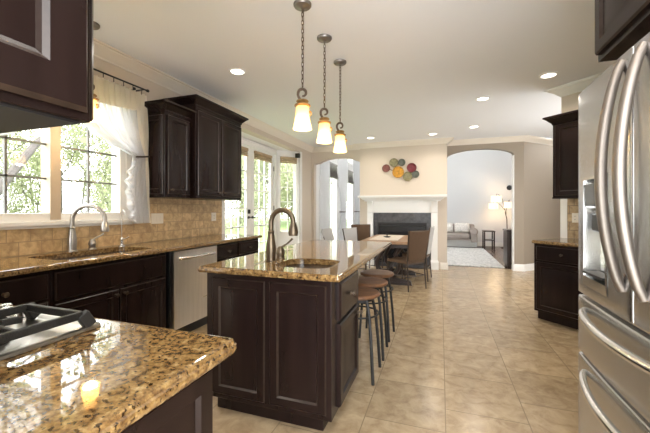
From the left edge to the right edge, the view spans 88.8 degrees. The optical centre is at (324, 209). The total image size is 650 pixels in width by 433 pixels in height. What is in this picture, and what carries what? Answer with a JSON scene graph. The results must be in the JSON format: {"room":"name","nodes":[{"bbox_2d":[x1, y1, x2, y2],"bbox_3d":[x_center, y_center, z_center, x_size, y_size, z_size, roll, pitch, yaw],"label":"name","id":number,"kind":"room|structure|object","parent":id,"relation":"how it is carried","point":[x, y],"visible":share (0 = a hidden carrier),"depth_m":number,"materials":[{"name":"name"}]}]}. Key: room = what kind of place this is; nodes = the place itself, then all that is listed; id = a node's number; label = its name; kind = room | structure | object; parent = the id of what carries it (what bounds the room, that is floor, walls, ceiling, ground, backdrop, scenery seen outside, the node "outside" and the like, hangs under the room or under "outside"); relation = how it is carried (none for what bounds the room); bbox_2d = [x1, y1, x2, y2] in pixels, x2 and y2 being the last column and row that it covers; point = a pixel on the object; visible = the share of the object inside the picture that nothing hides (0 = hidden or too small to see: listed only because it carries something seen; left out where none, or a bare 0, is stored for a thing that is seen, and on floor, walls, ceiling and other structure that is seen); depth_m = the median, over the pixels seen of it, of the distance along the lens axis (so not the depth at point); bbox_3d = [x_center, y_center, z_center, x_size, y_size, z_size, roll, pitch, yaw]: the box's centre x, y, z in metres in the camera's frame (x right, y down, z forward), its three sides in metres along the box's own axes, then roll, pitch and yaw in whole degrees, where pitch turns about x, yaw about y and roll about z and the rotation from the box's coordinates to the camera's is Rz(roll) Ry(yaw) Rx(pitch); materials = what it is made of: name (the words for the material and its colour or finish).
{"room":"kitchen","nodes":[
{"label":"kitchen","id":0,"kind":"room"},
{"bbox_2d":[0,56,359,257],"bbox_3d":[-0.975,-1.240,6.534,0.162,5.000,13.900,0,0,19],"label":"wall","id":1,"kind":"structure","parent":0,"point":[182,218],"depth_m":3.75,"materials":[{"name":"tile"}]},
{"bbox_2d":[0,126,125,222],"bbox_3d":[-2.263,-0.535,2.742,0.122,1.250,1.290,0,0,19],"label":"window","id":2,"kind":"structure","parent":1,"relation":"in","point":[50,143],"depth_m":2.73,"materials":[{"name":"white wood"}]},
{"bbox_2d":[0,77,131,229],"bbox_3d":[-2.250,-0.542,2.737,0.150,1.375,1.490,0,0,19],"label":"trim","id":3,"kind":"structure","parent":1,"relation":"attached to","point":[78,223],"depth_m":2.77,"materials":[{"name":"white"}]},
{"bbox_2d":[94,68,148,92],"bbox_3d":[-2.173,-1.240,2.675,0.136,0.060,1.728,0,0,19],"label":"curtain rod","id":4,"kind":"object","parent":1,"relation":"attached to","point":[134,88],"visible":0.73,"depth_m":3.21,"materials":[{"name":"black metal"}]},
{"bbox_2d":[84,74,150,223],"bbox_3d":[-1.973,-0.548,3.100,0.104,1.366,0.829,0,0,18],"label":"curtain","id":5,"kind":"object","parent":4,"relation":"hanging from","point":[121,126],"visible":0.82,"depth_m":3.25,"materials":[{"name":"white fabric"}]},
{"bbox_2d":[151,213,162,223],"bbox_3d":[-1.869,0.095,3.706,0.009,0.115,0.165,0,0,19],"label":"switch plate","id":6,"kind":"object","parent":1,"relation":"attached to","point":[156,218],"visible":1,"depth_m":3.69,"materials":[{"name":"beige plastic"}]},
{"bbox_2d":[144,99,196,198],"bbox_3d":[-1.703,-0.621,3.617,0.405,0.978,0.510,0,0,19],"label":"upper cabinet","id":7,"kind":"object","parent":1,"relation":"attached to","point":[168,121],"visible":0.86,"depth_m":3.45,"materials":[{"name":"brown wood"}]},
{"bbox_2d":[164,94,248,200],"bbox_3d":[-1.460,-0.701,4.207,0.475,1.138,1.050,0,0,19],"label":"upper cabinet","id":8,"kind":"object","parent":1,"relation":"attached to","point":[215,130],"visible":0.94,"depth_m":3.99,"materials":[{"name":"brown wood"}]},
{"bbox_2d":[222,201,224,233],"bbox_3d":[-1.557,-0.028,4.865,0.170,2.575,0.075,0,0,19],"label":"trim","id":9,"kind":"structure","parent":1,"relation":"attached to","point":[223,202],"depth_m":4.83,"materials":[{"name":"white wood"}]},
{"bbox_2d":[293,152,301,242],"bbox_3d":[-0.622,-0.028,7.549,0.170,2.575,0.130,0,0,19],"label":"trim","id":10,"kind":"structure","parent":1,"relation":"attached to","point":[300,158],"depth_m":7.49,"materials":[{"name":"white wood"}]},
{"bbox_2d":[94,38,552,152],"bbox_3d":[0.248,-1.460,5.797,11.664,0.100,4.425,0,0,-39],"label":"trim","id":11,"kind":"structure","parent":1,"relation":"attached to","point":[103,51],"depth_m":5.52,"materials":[{"name":"beige paint"}]},
{"bbox_2d":[320,160,329,239],"bbox_3d":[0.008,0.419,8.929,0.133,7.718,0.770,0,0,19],"label":"curtain","id":12,"kind":"object","parent":1,"relation":"hanging from","point":[324,167],"visible":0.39,"depth_m":8.80,"materials":[{"name":"white fabric"}]},
{"bbox_2d":[330,161,336,239],"bbox_3d":[0.167,-0.205,9.726,0.118,2.430,0.920,0,0,19],"label":"window","id":13,"kind":"structure","parent":1,"relation":"in","point":[334,183],"depth_m":10.10,"materials":[{"name":"white"}]},
{"bbox_2d":[330,162,338,179],"bbox_3d":[0.269,-1.140,9.691,0.083,0.439,0.740,0,0,19],"label":"woven shade","id":14,"kind":"object","parent":13,"relation":"attached to","point":[333,167],"visible":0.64,"depth_m":9.67,"materials":[{"name":"grey fabric"}]},
{"bbox_2d":[338,159,347,239],"bbox_3d":[0.583,-1.100,10.597,0.147,4.680,1.078,0,0,23],"label":"curtain","id":15,"kind":"object","parent":1,"relation":"hanging from","point":[342,163],"visible":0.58,"depth_m":10.47,"materials":[{"name":"white fabric"}]},
{"bbox_2d":[348,169,352,227],"bbox_3d":[0.798,-0.205,11.539,0.118,2.430,0.920,0,0,19],"label":"window","id":16,"kind":"structure","parent":1,"relation":"in","point":[350,187],"depth_m":11.91,"materials":[{"name":"white"}]},
{"bbox_2d":[348,170,353,183],"bbox_3d":[0.900,-1.140,11.504,0.083,0.439,0.740,0,0,19],"label":"woven shade","id":17,"kind":"object","parent":16,"relation":"attached to","point":[350,178],"visible":0.67,"depth_m":11.55,"materials":[{"name":"grey fabric"}]},
{"bbox_2d":[353,160,359,224],"bbox_3d":[1.194,-1.100,12.333,0.133,4.680,0.920,0,0,19],"label":"curtain","id":18,"kind":"object","parent":1,"relation":"hanging from","point":[356,164],"visible":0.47,"depth_m":12.19,"materials":[{"name":"white fabric"}]},
{"bbox_2d":[247,139,273,229],"bbox_3d":[-1.459,-0.028,6.332,0.120,2.575,2.000,0,0,19],"label":"wall","id":19,"kind":"structure","parent":0,"point":[247,139],"depth_m":7.21,"materials":[{"name":"white paint"}]},
{"bbox_2d":[225,144,250,234],"bbox_3d":[-1.565,0.021,5.879,0.108,2.458,0.925,0,0,19],"label":"door","id":20,"kind":"structure","parent":19,"relation":"in","point":[247,211],"depth_m":6.20,"materials":[{"name":"white wood"}]},
{"bbox_2d":[225,170,245,233],"bbox_3d":[-1.595,-0.034,5.890,0.026,2.068,0.655,0,0,19],"label":"grille","id":21,"kind":"object","parent":20,"relation":"attached to","point":[244,171],"depth_m":6.00,"materials":[{"name":"white wood"}]},
{"bbox_2d":[241,137,276,247],"bbox_3d":[-1.383,-0.020,6.306,0.040,2.560,2.000,0,0,19],"label":"trim","id":22,"kind":"structure","parent":19,"relation":"attached to","point":[244,141],"depth_m":7.19,"materials":[{"name":"white wood"}]},
{"bbox_2d":[250,147,273,251],"bbox_3d":[-1.257,0.021,6.763,0.108,2.458,0.938,0,0,19],"label":"door","id":23,"kind":"structure","parent":19,"relation":"in","point":[271,168],"depth_m":6.66,"materials":[{"name":"white wood"}]},
{"bbox_2d":[254,160,269,251],"bbox_3d":[-1.289,-0.034,6.768,0.026,2.068,0.655,0,0,19],"label":"grille","id":24,"kind":"object","parent":23,"relation":"attached to","point":[258,173],"depth_m":6.66,"materials":[{"name":"white wood"}]},
{"bbox_2d":[254,151,271,162],"bbox_3d":[-1.246,-1.073,6.750,0.036,0.154,0.690,0,0,19],"label":"woven shade","id":25,"kind":"object","parent":19,"relation":"attached to","point":[259,155],"visible":1,"depth_m":6.70,"materials":[{"name":"brown wicker"}]},
{"bbox_2d":[241,132,289,150],"bbox_3d":[-1.379,-1.363,6.304,0.450,0.095,3.100,0,0,19],"label":"trim","id":26,"kind":"structure","parent":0,"point":[243,135],"depth_m":6.37,"materials":[{"name":"white paint"}]},
{"bbox_2d":[277,150,297,247],"bbox_3d":[-0.845,-0.028,7.434,0.566,2.575,0.120,0,0,-26],"label":"wall","id":27,"kind":"structure","parent":0,"point":[282,239],"depth_m":7.33,"materials":[{"name":"white paint"}]},
{"bbox_2d":[278,155,297,233],"bbox_3d":[-0.836,-0.345,7.417,0.466,1.730,0.118,0,0,-26],"label":"window","id":28,"kind":"structure","parent":27,"relation":"in","point":[296,165],"depth_m":7.40,"materials":[{"name":"white wood"}]},
{"bbox_2d":[280,156,296,163],"bbox_3d":[-0.802,-1.101,7.345,0.385,0.139,0.030,0,0,-26],"label":"woven shade","id":29,"kind":"object","parent":28,"relation":"attached to","point":[293,160],"visible":0.99,"depth_m":7.34,"materials":[{"name":"brown wicker"}]},
{"bbox_2d":[311,150,359,239],"bbox_3d":[0.276,-0.125,8.031,1.240,2.770,0.150,0,0,19],"label":"wall","id":30,"kind":"structure","parent":0,"point":[317,158],"depth_m":8.15,"materials":[{"name":"beige paint"}]},
{"bbox_2d":[94,0,615,146],"bbox_3d":[1.339,-1.560,3.160,6.750,0.100,9.050,0,0,19],"label":"ceiling","id":31,"kind":"structure","parent":0,"point":[413,69],"depth_m":3.27,"materials":[{"name":"white paint"}]},
{"bbox_2d":[91,21,100,122],"bbox_3d":[-1.901,-1.119,2.690,0.140,0.783,0.139,0,0,19],"label":"pendant light","id":32,"kind":"object","parent":31,"relation":"hanging from","point":[96,119],"visible":0.16,"depth_m":2.69,"materials":[{"name":"grey metal"}]},
{"bbox_2d":[228,68,245,74],"bbox_3d":[-0.954,-1.505,3.615,0.190,0.010,0.190,0,0,19],"label":"recessed light","id":33,"kind":"object","parent":31,"relation":"in","point":[235,71],"visible":1,"depth_m":3.61,"materials":[{"name":"white"}]},
{"bbox_2d":[293,0,311,131],"bbox_3d":[-0.165,-1.051,2.435,0.140,0.918,0.139,0,0,19],"label":"pendant light","id":34,"kind":"object","parent":31,"relation":"hanging from","point":[302,120],"visible":1,"depth_m":2.41,"materials":[{"name":"white glass"}]},
{"bbox_2d":[316,34,332,143],"bbox_3d":[-0.006,-1.051,2.909,0.140,0.918,0.139,0,0,19],"label":"pendant light","id":35,"kind":"object","parent":31,"relation":"hanging from","point":[324,136],"visible":1,"depth_m":2.88,"materials":[{"name":"white glass"}]},
{"bbox_2d":[333,59,346,152],"bbox_3d":[0.153,-1.051,3.383,0.140,0.918,0.139,0,0,19],"label":"pendant light","id":36,"kind":"object","parent":31,"relation":"hanging from","point":[339,147],"visible":1,"depth_m":3.35,"materials":[{"name":"white glass"}]},
{"bbox_2d":[538,72,558,78],"bbox_3d":[2.501,-1.505,3.714,0.190,0.010,0.190,0,0,19],"label":"recessed light","id":37,"kind":"object","parent":31,"relation":"in","point":[547,75],"visible":1,"depth_m":3.72,"materials":[{"name":"white"}]},
{"bbox_2d":[191,246,580,432],"bbox_3d":[1.957,1.310,5.619,7.200,0.100,14.100,0,0,19],"label":"floor","id":38,"kind":"structure","parent":0,"point":[470,351],"depth_m":2.67,"materials":[{"name":"tile"}]},
{"bbox_2d":[0,270,49,305],"bbox_3d":[-2.124,0.822,1.997,0.665,0.876,0.515,0,0,19],"label":"base cabinet","id":39,"kind":"object","parent":38,"relation":"on","point":[17,290],"visible":0.23,"depth_m":2.01,"materials":[{"name":"brown wood"}]},
{"bbox_2d":[50,251,165,327],"bbox_3d":[-1.881,0.822,2.693,0.665,0.876,0.955,0,0,19],"label":"base cabinet","id":40,"kind":"object","parent":38,"relation":"on","point":[130,290],"visible":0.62,"depth_m":2.58,"materials":[{"name":"brown wood"}]},
{"bbox_2d":[0,234,261,277],"bbox_3d":[-1.711,0.365,3.177,0.652,0.038,3.275,0,0,19],"label":"countertop","id":41,"kind":"structure","parent":40,"relation":"on","point":[20,265],"depth_m":2.70,"materials":[{"name":"brown stone"}]},
{"bbox_2d":[66,204,109,251],"bbox_3d":[-1.998,0.146,2.802,0.320,0.400,0.076,0,0,-10],"label":"faucet","id":42,"kind":"object","parent":41,"relation":"on","point":[72,238],"visible":1,"depth_m":2.78,"materials":[{"name":"silver metal"}]},
{"bbox_2d":[88,233,103,248],"bbox_3d":[-2.051,0.276,2.969,0.069,0.141,0.123,0,0,19],"label":"mixer valve","id":43,"kind":"object","parent":41,"relation":"on","point":[92,243],"visible":0.99,"depth_m":2.93,"materials":[{"name":"silver metal"}]},
{"bbox_2d":[118,210,128,245],"bbox_3d":[-1.945,0.172,3.193,0.085,0.349,0.093,0,0,-5],"label":"tap","id":44,"kind":"object","parent":41,"relation":"on","point":[121,237],"visible":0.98,"depth_m":3.19,"materials":[{"name":"metal"}]},
{"bbox_2d":[120,369,212,432],"bbox_3d":[-0.958,0.822,0.823,1.240,0.876,0.655,0,0,19],"label":"base cabinet","id":45,"kind":"object","parent":38,"relation":"on","point":[190,410],"visible":0.02,"depth_m":0.77,"materials":[{"name":"brown wood"}]},
{"bbox_2d":[0,306,236,432],"bbox_3d":[-0.947,0.365,0.796,1.288,0.038,0.676,0,0,19],"label":"countertop","id":46,"kind":"structure","parent":45,"relation":"on","point":[105,378],"depth_m":0.69,"materials":[{"name":"brown stone"}]},
{"bbox_2d":[0,302,100,360],"bbox_3d":[-1.105,0.316,0.872,0.762,0.060,0.520,0,0,19],"label":"cooktop","id":47,"kind":"object","parent":46,"relation":"in","point":[24,328],"visible":1,"depth_m":0.91,"materials":[{"name":"silver metal"}]},
{"bbox_2d":[166,245,216,331],"bbox_3d":[-1.562,0.826,3.497,0.680,0.868,0.642,0,0,19],"label":"dishwasher","id":48,"kind":"object","parent":38,"relation":"on","point":[186,287],"visible":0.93,"depth_m":3.27,"materials":[{"name":"silver metal"}]},
{"bbox_2d":[217,238,257,261],"bbox_3d":[-1.337,0.822,4.256,0.665,0.876,0.930,0,0,19],"label":"base cabinet","id":49,"kind":"object","parent":38,"relation":"on","point":[231,250],"visible":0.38,"depth_m":4.07,"materials":[{"name":"brown wood"}]},
{"bbox_2d":[207,264,362,430],"bbox_3d":[-0.021,0.822,2.802,0.874,0.876,1.872,0,0,19],"label":"kitchen island","id":50,"kind":"object","parent":38,"relation":"on","point":[295,360],"visible":0.83,"depth_m":1.93,"materials":[{"name":"brown wood"}]},
{"bbox_2d":[198,239,391,282],"bbox_3d":[-0.028,0.365,2.831,0.921,0.038,1.992,0,0,19],"label":"island countertop","id":51,"kind":"structure","parent":50,"relation":"on","point":[346,256],"depth_m":2.31,"materials":[{"name":"brown stone"}]},
{"bbox_2d":[265,208,297,261],"bbox_3d":[-0.287,0.165,2.189,0.245,0.362,0.075,0,0,28],"label":"faucet","id":52,"kind":"object","parent":51,"relation":"on","point":[293,230],"visible":1,"depth_m":2.20,"materials":[{"name":"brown metal"}]},
{"bbox_2d":[276,238,292,259],"bbox_3d":[-0.288,0.271,2.329,0.120,0.150,0.066,0,0,19],"label":"mixer valve","id":53,"kind":"object","parent":51,"relation":"on","point":[280,252],"visible":0.99,"depth_m":2.32,"materials":[{"name":"brown metal"}]},
{"bbox_2d":[320,228,333,239],"bbox_3d":[0.261,0.820,6.650,0.573,0.881,0.523,0,0,25],"label":"dining chair","id":54,"kind":"object","parent":38,"relation":"on","point":[327,233],"visible":0.23,"depth_m":6.77,"materials":[{"name":"grey fabric"}]},
{"bbox_2d":[342,227,377,269],"bbox_3d":[0.653,0.800,6.162,0.536,0.921,0.496,0,0,38],"label":"dining chair","id":55,"kind":"object","parent":38,"relation":"on","point":[350,234],"visible":0.27,"depth_m":6.30,"materials":[{"name":"grey fabric"}]},
{"bbox_2d":[351,224,382,267],"bbox_3d":[0.870,0.785,6.907,0.496,0.951,0.536,0,0,-27],"label":"dining chair","id":56,"kind":"object","parent":38,"relation":"on","point":[363,229],"visible":0.23,"depth_m":7.13,"materials":[{"name":"brown wicker"}]},
{"bbox_2d":[357,286,380,385],"bbox_3d":[0.256,0.944,2.574,0.336,0.635,0.336,0,0,19],"label":"bar stool","id":57,"kind":"object","parent":38,"relation":"on","point":[366,295],"visible":0.55,"depth_m":2.46,"materials":[{"name":"brown wood"}]},
{"bbox_2d":[357,277,387,360],"bbox_3d":[0.391,0.944,2.961,0.336,0.635,0.336,0,0,17],"label":"bar stool","id":58,"kind":"object","parent":38,"relation":"on","point":[372,282],"visible":0.58,"depth_m":2.87,"materials":[{"name":"brown wood"}]},
{"bbox_2d":[359,269,394,341],"bbox_3d":[0.527,0.944,3.359,0.336,0.635,0.336,0,0,21],"label":"bar stool","id":59,"kind":"object","parent":38,"relation":"on","point":[384,274],"visible":0.73,"depth_m":3.28,"materials":[{"name":"brown wood"}]},
{"bbox_2d":[361,234,415,285],"bbox_3d":[1.226,0.885,6.106,0.840,0.750,1.480,0,0,19],"label":"dining table","id":60,"kind":"object","parent":38,"relation":"on","point":[401,244],"visible":0.59,"depth_m":5.61,"materials":[{"name":"brown wood"}]},
{"bbox_2d":[369,235,403,240],"bbox_3d":[1.165,0.507,6.144,0.480,0.006,1.130,0,0,19],"label":"table runner","id":61,"kind":"object","parent":60,"relation":"on","point":[379,237],"visible":1,"depth_m":6.08,"materials":[{"name":"beige fabric"}]},
{"bbox_2d":[358,194,446,269],"bbox_3d":[1.660,0.470,7.245,1.890,1.580,0.225,0,0,19],"label":"fireplace","id":62,"kind":"object","parent":38,"relation":"on","point":[390,214],"visible":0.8,"depth_m":7.27,"materials":[{"name":"stone"}]},
{"bbox_2d":[358,194,446,201],"bbox_3d":[1.660,-0.255,7.245,1.890,0.130,0.225,0,0,19],"label":"mantel shelf","id":63,"kind":"object","parent":62,"relation":"attached to","point":[377,198],"depth_m":7.19,"materials":[{"name":"white wood"}]},
{"bbox_2d":[387,230,429,291],"bbox_3d":[1.342,0.790,5.362,0.496,0.941,0.536,0,0,-34],"label":"dining chair","id":64,"kind":"object","parent":38,"relation":"on","point":[417,243],"visible":0.94,"depth_m":5.18,"materials":[{"name":"brown wicker"}]},
{"bbox_2d":[402,226,434,281],"bbox_3d":[1.723,0.780,6.098,0.536,0.961,0.496,0,0,26],"label":"dining chair","id":65,"kind":"object","parent":38,"relation":"on","point":[429,245],"visible":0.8,"depth_m":5.92,"materials":[{"name":"brown wicker"}]},
{"bbox_2d":[447,224,477,247],"bbox_3d":[4.169,0.855,11.515,2.010,0.750,0.930,0,0,19],"label":"sofa","id":66,"kind":"object","parent":38,"relation":"on","point":[454,239],"visible":0.48,"depth_m":10.95,"materials":[{"name":"fabric"}]},
{"bbox_2d":[447,232,469,238],"bbox_3d":[4.479,0.865,11.295,0.770,0.170,0.720,0,0,19],"label":"seat cushion","id":67,"kind":"object","parent":66,"relation":"on","point":[452,235],"depth_m":10.98,"materials":[{"name":"beige fabric"}]},
{"bbox_2d":[454,223,469,232],"bbox_3d":[4.619,0.600,11.195,0.477,0.334,0.230,0,0,19],"label":"pillow","id":68,"kind":"object","parent":66,"relation":"on","point":[459,227],"visible":1,"depth_m":11.12,"materials":[{"name":"white fabric"}]},
{"bbox_2d":[447,247,504,267],"bbox_3d":[2.990,1.248,9.484,3.210,0.021,3.760,0,0,19],"label":"rug","id":69,"kind":"object","parent":38,"relation":"on","point":[456,256],"visible":0.44,"depth_m":8.47,"materials":[{"name":"white carpet"}]},
{"bbox_2d":[482,230,494,249],"bbox_3d":[5.318,0.965,10.802,0.340,0.590,0.500,0,0,19],"label":"side table","id":70,"kind":"object","parent":38,"relation":"on","point":[483,231],"visible":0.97,"depth_m":10.80,"materials":[{"name":"brown wood"}]},
{"bbox_2d":[488,194,511,247],"bbox_3d":[5.867,0.358,11.043,0.812,1.804,0.358,0,0,11],"label":"floor lamp","id":71,"kind":"object","parent":38,"relation":"on","point":[496,198],"visible":0.7,"depth_m":10.94,"materials":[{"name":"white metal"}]},
{"bbox_2d":[503,229,511,267],"bbox_3d":[4.137,0.845,7.370,0.270,0.830,0.520,0,0,19],"label":"base cabinet","id":72,"kind":"object","parent":38,"relation":"on","point":[507,233],"visible":0.42,"depth_m":7.18,"materials":[{"name":"brown wood"}]},
{"bbox_2d":[534,243,582,329],"bbox_3d":[2.800,0.822,3.678,0.660,0.876,0.620,0,0,-26],"label":"base cabinet","id":73,"kind":"object","parent":38,"relation":"on","point":[556,292],"visible":0.53,"depth_m":3.61,"materials":[{"name":"brown wood"}]},
{"bbox_2d":[531,238,577,246],"bbox_3d":[2.815,0.365,3.680,0.628,0.038,0.680,0,0,-26],"label":"countertop","id":74,"kind":"structure","parent":73,"relation":"on","point":[569,242],"depth_m":3.68,"materials":[{"name":"brown stone"}]},
{"bbox_2d":[578,32,649,432],"bbox_3d":[1.337,0.360,0.980,0.878,1.800,0.944,0,0,19],"label":"refrigerator","id":75,"kind":"object","parent":38,"relation":"on","point":[614,109],"visible":1,"depth_m":1.13,"materials":[{"name":"silver metal"}]},
{"bbox_2d":[360,144,446,268],"bbox_3d":[1.771,-0.125,7.563,1.890,2.770,0.450,0,0,19],"label":"wall","id":76,"kind":"structure","parent":0,"point":[430,161],"depth_m":7.27,"materials":[{"name":"beige paint"}]},
{"bbox_2d":[382,158,418,180],"bbox_3d":[1.668,-0.892,7.340,0.808,0.522,0.037,0,0,19],"label":"wall art","id":77,"kind":"object","parent":76,"relation":"attached to","point":[398,171],"visible":1,"depth_m":7.32,"materials":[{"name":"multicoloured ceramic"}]},
{"bbox_2d":[447,142,523,263],"bbox_3d":[3.416,-0.125,7.149,1.490,2.770,0.150,0,0,19],"label":"wall","id":78,"kind":"structure","parent":0,"point":[516,149],"depth_m":6.88,"materials":[{"name":"brown paint"}]},
{"bbox_2d":[512,155,513,263],"bbox_3d":[3.944,-0.005,6.965,0.017,2.270,0.170,0,0,19],"label":"trim","id":79,"kind":"structure","parent":78,"relation":"attached to","point":[513,155],"depth_m":6.89,"materials":[{"name":"white wood"}]},
{"bbox_2d":[447,137,545,242],"bbox_3d":[4.376,-1.240,12.110,6.600,5.000,0.150,0,0,19],"label":"wall","id":80,"kind":"structure","parent":0,"point":[474,176],"depth_m":11.64,"materials":[{"name":"white paint"}]},
{"bbox_2d":[477,242,502,246],"bbox_3d":[4.348,1.190,12.029,6.300,0.140,0.020,0,0,19],"label":"baseboard","id":81,"kind":"structure","parent":80,"relation":"attached to","point":[498,244],"depth_m":11.53,"materials":[{"name":"white wood"}]},
{"bbox_2d":[524,142,559,263],"bbox_3d":[5.098,-0.125,7.401,2.300,2.770,0.150,0,0,-26],"label":"wall","id":82,"kind":"structure","parent":0,"point":[541,212],"depth_m":7.04,"materials":[{"name":"brown paint"}]},
{"bbox_2d":[512,263,533,270],"bbox_3d":[5.027,1.190,7.284,2.388,0.140,0.267,0,0,-19],"label":"baseboard","id":83,"kind":"structure","parent":82,"relation":"attached to","point":[515,267],"depth_m":6.86,"materials":[{"name":"white wood"}]},
{"bbox_2d":[561,91,581,238],"bbox_3d":[3.235,-0.125,3.672,0.122,2.770,1.100,0,0,-26],"label":"wall","id":84,"kind":"structure","parent":0,"point":[572,204],"depth_m":4.04,"materials":[{"name":"stone"}]},
{"bbox_2d":[542,110,577,198],"bbox_3d":[2.939,-0.614,3.696,0.405,0.963,0.770,0,0,-26],"label":"upper cabinet","id":85,"kind":"object","parent":84,"relation":"attached to","point":[565,125],"visible":0.22,"depth_m":3.78,"materials":[{"name":"brown wood"}]},
{"bbox_2d":[560,199,566,237],"bbox_3d":[2.960,0.101,4.111,0.016,0.491,0.079,0,0,-26],"label":"trim","id":86,"kind":"structure","parent":84,"relation":"attached to","point":[563,202],"depth_m":4.11,"materials":[{"name":"white wood"}]},
{"bbox_2d":[544,73,600,96],"bbox_3d":[3.132,-1.460,3.750,0.240,0.100,1.130,0,0,-26],"label":"trim","id":87,"kind":"structure","parent":84,"relation":"attached to","point":[580,85],"depth_m":3.97,"materials":[{"name":"white"}]},
{"bbox_2d":[572,213,577,222],"bbox_3d":[3.009,0.095,3.990,0.009,0.115,0.075,0,0,-26],"label":"outlet","id":88,"kind":"object","parent":84,"relation":"attached to","point":[574,215],"visible":0.9,"depth_m":3.99,"materials":[{"name":"beige plastic"}]},
{"bbox_3d":[-1.480,-0.125,0.568,2.030,2.770,0.100,0,0,19],"label":"wall","id":89,"kind":"structure","parent":0,"visible":0},
{"bbox_2d":[0,0,93,133],"bbox_3d":[-0.818,-0.712,0.600,0.930,1.126,0.385,0,0,19],"label":"upper cabinet","id":90,"kind":"object","parent":89,"relation":"attached to","point":[47,46],"visible":1,"depth_m":0.51,"materials":[{"name":"brown wood"}]},
{"bbox_3d":[2.263,-0.125,0.811,0.900,2.770,5.220,0,0,19],"label":"wall","id":91,"kind":"structure","parent":0,"visible":0},
{"bbox_2d":[595,0,649,61],"bbox_3d":[1.379,-1.018,0.928,0.815,0.715,1.100,0,0,19],"label":"upper cabinet","id":92,"kind":"object","parent":91,"relation":"attached to","point":[619,24],"visible":1,"depth_m":1.31,"materials":[{"name":"brown wood"}]},
{"label":"outside","id":93,"kind":"structure","parent":0,"visible":0},
{"bbox_2d":[225,218,347,251],"bbox_3d":[-26.752,1.660,19.905,56.380,0.100,100.000,0,0,19],"label":"lawn","id":94,"kind":"structure","parent":93,"point":[283,226],"depth_m":28.90,"materials":[{"name":"green plant"}]},
{"bbox_2d":[0,130,34,206],"bbox_3d":[-18.936,-4.701,18.112,5.626,12.740,5.395,0,0,13],"label":"tree","id":95,"kind":"object","parent":94,"relation":"on","point":[10,146],"visible":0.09,"depth_m":18.79,"materials":[{"name":"green plant"}]},
{"bbox_2d":[0,145,40,212],"bbox_3d":[-15.744,-1.113,17.066,2.782,5.560,4.272,0,0,-28],"label":"tree","id":96,"kind":"object","parent":94,"relation":"on","point":[17,205],"visible":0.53,"depth_m":16.72,"materials":[{"name":"green plant"}]},
{"bbox_2d":[0,130,40,187],"bbox_3d":[-10.550,-2.280,10.207,3.639,7.899,3.778,0,0,-9],"label":"tree","id":97,"kind":"object","parent":94,"relation":"on","point":[16,148],"visible":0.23,"depth_m":10.51,"materials":[{"name":"green plant"}]},
{"bbox_2d":[0,129,85,196],"bbox_3d":[-7.144,-2.159,8.543,8.081,7.735,6.256,0,0,-3],"label":"tree","id":98,"kind":"object","parent":94,"relation":"on","point":[26,155],"visible":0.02,"depth_m":7.19,"materials":[{"name":"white plant"}]},
{"bbox_2d":[12,126,84,212],"bbox_3d":[-16.926,-2.808,19.694,4.285,8.957,4.127,0,0,-18],"label":"tree","id":99,"kind":"object","parent":94,"relation":"on","point":[32,132],"visible":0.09,"depth_m":20.15,"materials":[{"name":"green plant"}]},
{"bbox_2d":[12,124,103,212],"bbox_3d":[-13.718,-2.958,17.563,3.916,9.248,4.084,0,0,-28],"label":"tree","id":100,"kind":"object","parent":94,"relation":"on","point":[73,154],"visible":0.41,"depth_m":17.36,"materials":[{"name":"green plant"}]},
{"bbox_2d":[29,123,109,212],"bbox_3d":[-17.376,-5.210,23.246,6.587,13.771,6.345,0,0,28],"label":"tree","id":101,"kind":"object","parent":94,"relation":"on","point":[98,138],"visible":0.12,"depth_m":23.96,"materials":[{"name":"green plant"}]},
{"bbox_2d":[62,137,111,212],"bbox_3d":[-9.925,-2.890,16.160,4.363,9.121,4.202,0,0,-41],"label":"tree","id":102,"kind":"object","parent":94,"relation":"on","point":[109,150],"visible":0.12,"depth_m":16.17,"materials":[{"name":"green plant"}]},
{"bbox_2d":[77,169,111,212],"bbox_3d":[-7.606,-1.618,13.331,3.027,6.571,3.143,0,0,24],"label":"tree","id":103,"kind":"object","parent":94,"relation":"on","point":[109,205],"visible":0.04,"depth_m":12.88,"materials":[{"name":"green plant"}]},
{"bbox_2d":[85,141,111,212],"bbox_3d":[-13.843,-1.380,21.532,3.050,6.094,4.683,0,0,-44],"label":"tree","id":104,"kind":"object","parent":94,"relation":"on","point":[101,161],"visible":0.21,"depth_m":20.41,"materials":[{"name":"green plant"}]},
{"bbox_2d":[85,136,111,190],"bbox_3d":[-15.751,-6.045,27.659,6.535,15.431,6.814,0,0,30],"label":"tree","id":105,"kind":"object","parent":94,"relation":"on","point":[100,145],"visible":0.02,"depth_m":26.40,"materials":[{"name":"green plant"}]},
{"bbox_2d":[225,153,267,233],"bbox_3d":[-4.903,-2.501,18.127,3.990,8.342,3.843,0,0,1],"label":"tree","id":106,"kind":"object","parent":94,"relation":"on","point":[242,156],"visible":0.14,"depth_m":17.09,"materials":[{"name":"green plant"}]},
{"bbox_2d":[235,159,268,225],"bbox_3d":[-7.459,-2.422,32.710,4.096,8.184,6.289,0,0,-34],"label":"tree","id":107,"kind":"object","parent":94,"relation":"on","point":[256,171],"visible":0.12,"depth_m":32.28,"materials":[{"name":"green plant"}]},
{"bbox_2d":[254,159,291,222],"bbox_3d":[-6.432,-4.970,35.278,6.123,13.290,6.357,0,0,20],"label":"tree","id":108,"kind":"object","parent":94,"relation":"on","point":[263,159],"visible":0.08,"depth_m":35.12,"materials":[{"name":"green plant"}]},
{"bbox_2d":[254,159,292,228],"bbox_3d":[-2.903,-2.488,22.587,3.831,8.315,3.977,0,0,34],"label":"tree","id":109,"kind":"object","parent":94,"relation":"on","point":[282,175],"visible":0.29,"depth_m":22.48,"materials":[{"name":"green plant"}]},
{"bbox_2d":[280,165,292,221],"bbox_3d":[-2.187,-3.075,26.081,4.016,9.483,4.188,0,0,22],"label":"tree","id":110,"kind":"object","parent":94,"relation":"on","point":[289,194],"visible":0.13,"depth_m":25.75,"materials":[{"name":"green plant"}]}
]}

